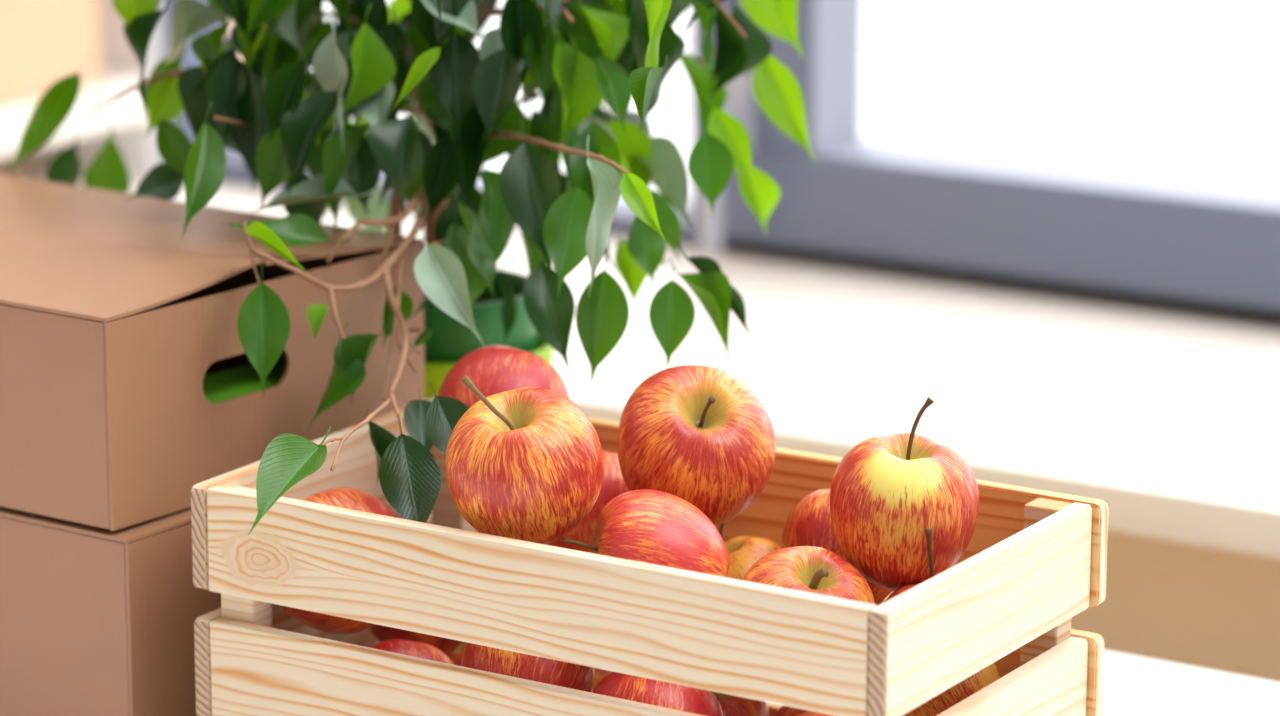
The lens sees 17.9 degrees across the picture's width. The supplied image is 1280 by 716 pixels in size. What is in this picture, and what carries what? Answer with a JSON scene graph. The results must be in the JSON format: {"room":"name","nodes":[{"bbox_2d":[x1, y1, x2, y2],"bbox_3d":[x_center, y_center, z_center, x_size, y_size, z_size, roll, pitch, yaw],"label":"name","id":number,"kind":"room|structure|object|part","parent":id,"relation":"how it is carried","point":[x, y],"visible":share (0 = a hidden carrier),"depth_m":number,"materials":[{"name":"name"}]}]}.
{"room":"room by window","nodes":[
{"label":"room by window","id":0,"kind":"room"},
{"bbox_2d":[0,19,243,173],"bbox_3d":[-1.517,-0.209,2.337,0.100,2.320,4.200,9,16,31],"label":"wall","id":1,"kind":"structure","parent":0,"point":[6,161],"depth_m":3.80,"materials":[{"name":"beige paint"}]},
{"bbox_2d":[0,70,149,155],"bbox_3d":[-0.746,-0.112,3.392,0.155,0.130,0.915,9,16,31],"label":"wall shelf","id":2,"kind":"object","parent":1,"relation":"attached to","point":[128,109],"visible":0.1,"depth_m":3.64,"materials":[{"name":"white paint"}]},
{"bbox_2d":[0,0,100,106],"bbox_3d":[-0.734,-0.329,3.364,0.132,0.304,0.730,9,16,31],"label":"cardboard box","id":3,"kind":"object","parent":2,"relation":"on","point":[43,42],"visible":1,"depth_m":3.59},
{"bbox_2d":[36,0,164,178],"bbox_3d":[-0.477,-0.931,3.646,0.140,1.540,0.110,9,16,31],"label":"trim","id":4,"kind":"structure","parent":1,"relation":"attached to","point":[140,153],"depth_m":3.75,"materials":[{"name":"white paint"}]},
{"bbox_2d":[888,531,1279,683],"bbox_3d":[1.115,0.510,2.744,4.140,0.744,0.440,9,16,31],"label":"wall","id":5,"kind":"structure","parent":0,"point":[1177,603],"depth_m":2.86,"materials":[{"name":"beige paint"}]},
{"bbox_2d":[163,0,703,248],"bbox_3d":[-0.169,-0.811,3.478,0.587,1.390,0.070,9,16,31],"label":"window","id":6,"kind":"structure","parent":5,"relation":"in","point":[238,175],"depth_m":3.54,"materials":[{"name":"grey paint"}]},
{"bbox_2d":[3,165,1279,558],"bbox_3d":[1.088,0.142,2.607,4.140,0.034,0.546,9,16,31],"label":"windowsill","id":7,"kind":"structure","parent":5,"relation":"attached to","point":[1169,419],"depth_m":3.04,"materials":[{"name":"white paint"}]},
{"bbox_2d":[699,0,1279,324],"bbox_3d":[0.791,-0.656,2.862,1.712,1.390,0.166,9,16,31],"label":"window","id":8,"kind":"structure","parent":5,"relation":"in","point":[1209,247],"depth_m":3.31,"materials":[{"name":"grey paint"}]},
{"bbox_3d":[0.066,-0.149,3.381,0.019,0.123,0.051,9,16,31],"label":"lever","id":9,"kind":"part","parent":8,"relation":"part of","materials":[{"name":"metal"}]},
{"bbox_3d":[0.082,-0.207,3.393,0.026,0.070,0.013,9,16,31],"label":"handle","id":10,"kind":"part","parent":8,"relation":"part of","materials":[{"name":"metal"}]},
{"bbox_3d":[0.814,-0.665,2.897,1.712,1.390,0.080,9,16,31],"label":"frame","id":11,"kind":"part","parent":8,"relation":"part of","materials":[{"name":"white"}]},
{"bbox_3d":[0.085,1.181,1.653,4.600,0.040,4.200,9,16,31],"label":"floor","id":12,"kind":"structure","parent":0,"visible":0},
{"bbox_2d":[1102,652,1279,715],"bbox_3d":[-0.160,0.656,2.189,2.400,0.720,1.340,9,16,31],"label":"table","id":13,"kind":"object","parent":12,"relation":"on","point":[1132,686],"visible":0.02,"depth_m":2.51,"materials":[{"name":"white laminate"}]},
{"bbox_2d":[0,506,431,715],"bbox_3d":[-0.375,0.127,2.466,0.438,0.174,0.262,9,17,33],"label":"cardboard box","id":14,"kind":"object","parent":13,"relation":"on","point":[95,621],"visible":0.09,"depth_m":2.27,"materials":[{"name":"brown cardboard"}]},
{"bbox_3d":[-0.455,0.154,2.369,0.416,0.167,0.002,9,17,33],"label":"panel","id":15,"kind":"part","parent":14,"relation":"part of","materials":[{"name":"brown cardboard"}]},
{"bbox_2d":[0,174,424,530],"bbox_3d":[-0.375,-0.021,2.430,0.418,0.132,0.262,9,17,33],"label":"cardboard box","id":16,"kind":"object","parent":14,"relation":"on","point":[113,324],"visible":0.87,"depth_m":2.28,"materials":[{"name":"brown cardboard"}]},
{"bbox_3d":[-0.455,0.010,2.333,0.396,0.117,0.002,9,17,33],"label":"panel","id":17,"kind":"part","parent":16,"relation":"part of","materials":[{"name":"brown cardboard"}]},
{"bbox_2d":[203,362,285,402],"bbox_3d":[-0.238,0.037,2.347,0.050,0.050,0.120,11,17,37],"label":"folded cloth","id":18,"kind":"object","parent":16,"relation":"in","point":[238,381],"visible":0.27,"depth_m":2.34,"materials":[{"name":"green fabric"}]},
{"bbox_3d":[-0.210,0.013,2.322,0.030,0.118,0.261,9,16,31],"label":"panel","id":19,"kind":"part","parent":16,"relation":"part of","materials":[{"name":"brown cardboard"}]},
{"bbox_3d":[-0.296,-0.039,2.532,0.396,0.117,0.002,9,17,33],"label":"panel","id":20,"kind":"part","parent":16,"relation":"part of","materials":[{"name":"brown cardboard"}]},
{"bbox_3d":[-0.202,0.159,2.352,0.030,0.168,0.261,9,16,31],"label":"panel","id":21,"kind":"part","parent":14,"relation":"part of","materials":[{"name":"brown cardboard"}]},
{"bbox_2d":[6,0,817,534],"bbox_3d":[-0.094,-0.136,2.410,0.463,0.709,0.631,-5,15,-20],"label":"potted plant","id":22,"kind":"object","parent":13,"relation":"on","point":[379,61],"visible":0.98,"depth_m":2.37,"materials":[{"name":"green plant"}]},
{"bbox_2d":[424,332,553,399],"bbox_3d":[-0.121,0.089,2.541,0.136,0.210,0.136,9,16,31],"label":"pot","id":23,"kind":"object","parent":13,"relation":"on","point":[441,352],"depth_m":2.46,"materials":[{"name":"green ceramic"}]},
{"bbox_2d":[424,268,536,362],"bbox_3d":[-0.121,0.068,2.536,0.116,0.232,0.116,9,16,31],"label":"pot","id":24,"kind":"object","parent":23,"relation":"in","point":[450,340],"depth_m":2.46,"materials":[{"name":"green ceramic"}]},
{"bbox_2d":[191,394,1108,715],"bbox_3d":[0.002,0.173,2.211,0.436,0.208,0.240,9,16,31],"label":"wooden crate","id":25,"kind":"object","parent":13,"relation":"on","point":[1033,560],"visible":0.78,"depth_m":2.12,"materials":[{"name":"brown wood"}]},
{"bbox_3d":[-0.214,0.171,2.227,0.022,0.203,0.018,9,16,31],"label":"corner post","id":26,"kind":"part","parent":25,"relation":"part of","materials":[{"name":"brown wood"}]},
{"bbox_2d":[281,487,394,633],"bbox_3d":[-0.164,0.111,2.234,0.079,0.079,0.080,13,19,42],"label":"apple","id":27,"kind":"object","parent":25,"relation":"in","point":[344,497],"visible":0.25,"depth_m":2.22,"materials":[{"name":"red food"}]},
{"bbox_2d":[369,639,454,664],"bbox_3d":[-0.131,0.189,2.223,0.073,0.075,0.074,-9,17,-33],"label":"apple","id":28,"kind":"object","parent":25,"relation":"in","point":[406,647],"visible":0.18,"depth_m":2.21,"materials":[{"name":"red food"}]},
{"bbox_2d":[369,625,462,654],"bbox_3d":[-0.125,0.135,2.294,0.068,0.069,0.072,-8,16,-29],"label":"apple","id":29,"kind":"object","parent":25,"relation":"in","point":[382,633],"visible":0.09,"depth_m":2.27,"materials":[{"name":"red food"}]},
{"bbox_3d":[-0.108,0.129,2.392,0.022,0.207,0.018,9,16,31],"label":"corner post","id":30,"kind":"part","parent":25,"relation":"part of","materials":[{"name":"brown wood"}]},
{"bbox_2d":[447,642,465,665],"bbox_3d":[-0.096,0.191,2.349,0.071,0.070,0.070,-8,16,-31],"label":"apple","id":31,"kind":"object","parent":25,"relation":"in","point":[455,656],"visible":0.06,"depth_m":2.32,"materials":[{"name":"food"}]},
{"bbox_2d":[438,345,569,407],"bbox_3d":[-0.078,0.031,2.287,0.076,0.078,0.081,4,14,16],"label":"apple","id":32,"kind":"object","parent":25,"relation":"in","point":[495,369],"visible":0.36,"depth_m":2.26,"materials":[{"name":"red food"}]},
{"bbox_2d":[445,375,603,543],"bbox_3d":[-0.061,0.052,2.137,0.083,0.096,0.086,-9,17,-33],"label":"apple","id":33,"kind":"object","parent":25,"relation":"in","point":[525,464],"visible":0.93,"depth_m":2.11,"materials":[{"name":"red plant"}]},
{"bbox_3d":[-0.077,0.028,2.118,0.025,0.043,0.014,-8,36,5],"label":"stem","id":34,"kind":"part","parent":33,"relation":"part of","materials":[{"name":"brown plant"}]},
{"bbox_2d":[461,642,593,691],"bbox_3d":[-0.060,0.168,2.173,0.072,0.072,0.072,-9,17,-33],"label":"apple","id":35,"kind":"object","parent":25,"relation":"in","point":[474,656],"visible":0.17,"depth_m":2.14,"materials":[{"name":"red food"}]},
{"bbox_2d":[549,451,628,551],"bbox_3d":[-0.022,0.086,2.287,0.068,0.070,0.071,-8,16,-31],"label":"apple","id":36,"kind":"object","parent":25,"relation":"in","point":[613,483],"visible":0.1,"depth_m":2.26,"materials":[{"name":"red food"}]},
{"bbox_2d":[592,668,612,688],"bbox_3d":[-0.027,0.197,2.320,0.070,0.074,0.072,-9,17,-34],"label":"apple","id":37,"kind":"object","parent":25,"relation":"in","point":[599,674],"visible":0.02,"depth_m":2.29,"materials":[{"name":"food"}]},
{"bbox_2d":[562,489,729,577],"bbox_3d":[0.006,0.108,2.140,0.078,0.078,0.080,-10,17,-37],"label":"apple","id":38,"kind":"object","parent":25,"relation":"in","point":[655,527],"visible":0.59,"depth_m":2.11,"materials":[{"name":"red plant"}]},
{"bbox_3d":[-0.025,0.100,2.137,0.034,0.005,0.005,15,46,-6],"label":"stem","id":39,"kind":"part","parent":38,"relation":"part of","materials":[{"name":"brown plant"}]},
{"bbox_2d":[592,672,722,715],"bbox_3d":[0.008,0.196,2.134,0.072,0.074,0.075,-9,17,-33],"label":"apple","id":40,"kind":"object","parent":25,"relation":"in","point":[615,684],"visible":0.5,"depth_m":2.11,"materials":[{"name":"red food"}]},
{"bbox_2d":[617,365,775,525],"bbox_3d":[0.029,0.049,2.208,0.087,0.089,0.086,-9,16,-32],"label":"apple","id":41,"kind":"object","parent":25,"relation":"in","point":[699,435],"visible":0.92,"depth_m":2.18,"materials":[{"name":"red plant"}]},
{"bbox_3d":[0.035,0.030,2.180,0.006,0.034,0.008,-36,67,-29],"label":"stem","id":42,"kind":"part","parent":41,"relation":"part of","materials":[{"name":"brown plant"}]},
{"bbox_2d":[713,691,768,715],"bbox_3d":[0.037,0.208,2.278,0.070,0.073,0.070,-9,16,-32],"label":"apple","id":43,"kind":"object","parent":25,"relation":"in","point":[731,705],"visible":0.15,"depth_m":2.26,"materials":[{"name":"red food"}]},
{"bbox_2d":[719,522,780,579],"bbox_3d":[0.055,0.126,2.241,0.063,0.075,0.062,-9,17,-33],"label":"apple","id":44,"kind":"object","parent":25,"relation":"in","point":[743,551],"visible":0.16,"depth_m":2.22,"materials":[{"name":"orange plant"}]},
{"bbox_3d":[0.048,0.103,2.237,0.009,0.030,0.004,-27,13,-26],"label":"stem","id":45,"kind":"part","parent":44,"relation":"part of","materials":[{"name":"brown plant"}]},
{"bbox_2d":[774,705,808,715],"bbox_3d":[0.104,0.218,2.240,0.070,0.073,0.072,-8,16,-30],"label":"apple","id":46,"kind":"object","parent":25,"relation":"in","point":[783,710],"visible":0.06,"depth_m":2.22,"materials":[{"name":"red food"}]},
{"bbox_2d":[742,546,874,604],"bbox_3d":[0.085,0.135,2.109,0.071,0.071,0.073,-9,16,-32],"label":"apple","id":47,"kind":"object","parent":25,"relation":"in","point":[810,569],"visible":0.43,"depth_m":2.10,"materials":[{"name":"red plant"}]},
{"bbox_3d":[0.091,0.115,2.093,0.008,0.023,0.010,0,41,-18],"label":"stem","id":48,"kind":"part","parent":47,"relation":"part of","materials":[{"name":"brown plant"}]},
{"bbox_2d":[798,711,833,715],"bbox_3d":[0.090,0.218,2.092,0.075,0.075,0.078,-9,16,-32],"label":"apple","id":49,"kind":"object","parent":25,"relation":"in","point":[809,713],"visible":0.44,"depth_m":2.08,"materials":[{"name":"red food"}]},
{"bbox_2d":[781,489,891,604],"bbox_3d":[0.111,0.104,2.213,0.071,0.072,0.070,-10,17,-34],"label":"apple","id":50,"kind":"object","parent":25,"relation":"in","point":[809,523],"visible":0.2,"depth_m":2.19,"materials":[{"name":"red food"}]},
{"bbox_2d":[830,397,978,590],"bbox_3d":[0.138,0.071,2.132,0.078,0.104,0.080,-9,17,-33],"label":"apple","id":51,"kind":"object","parent":25,"relation":"in","point":[885,491],"visible":0.96,"depth_m":2.11,"materials":[{"name":"red plant"}]},
{"bbox_3d":[0.145,0.042,2.125,0.016,0.045,0.006,-6,23,-24],"label":"stem","id":52,"kind":"part","parent":51,"relation":"part of","materials":[{"name":"brown plant"}]},
{"bbox_2d":[884,528,963,688],"bbox_3d":[0.152,0.128,2.111,0.058,0.093,0.056,-9,17,-33],"label":"apple","id":53,"kind":"object","parent":25,"relation":"in","point":[928,531],"visible":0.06,"depth_m":2.09,"materials":[{"name":"red plant"}]},
{"bbox_3d":[0.150,0.110,2.096,0.004,0.052,0.022,3,14,13],"label":"stem","id":54,"kind":"part","parent":53,"relation":"part of","materials":[{"name":"brown plant"}]},
{"bbox_2d":[902,663,999,715],"bbox_3d":[0.158,0.179,2.177,0.071,0.074,0.071,-9,17,-33],"label":"apple","id":55,"kind":"object","parent":25,"relation":"in","point":[989,674],"visible":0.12,"depth_m":2.14,"materials":[{"name":"orange food"}]},
{"bbox_3d":[0.218,0.178,2.196,0.022,0.207,0.018,9,16,31],"label":"corner post","id":56,"kind":"part","parent":25,"relation":"part of","materials":[{"name":"brown wood"}]}
]}

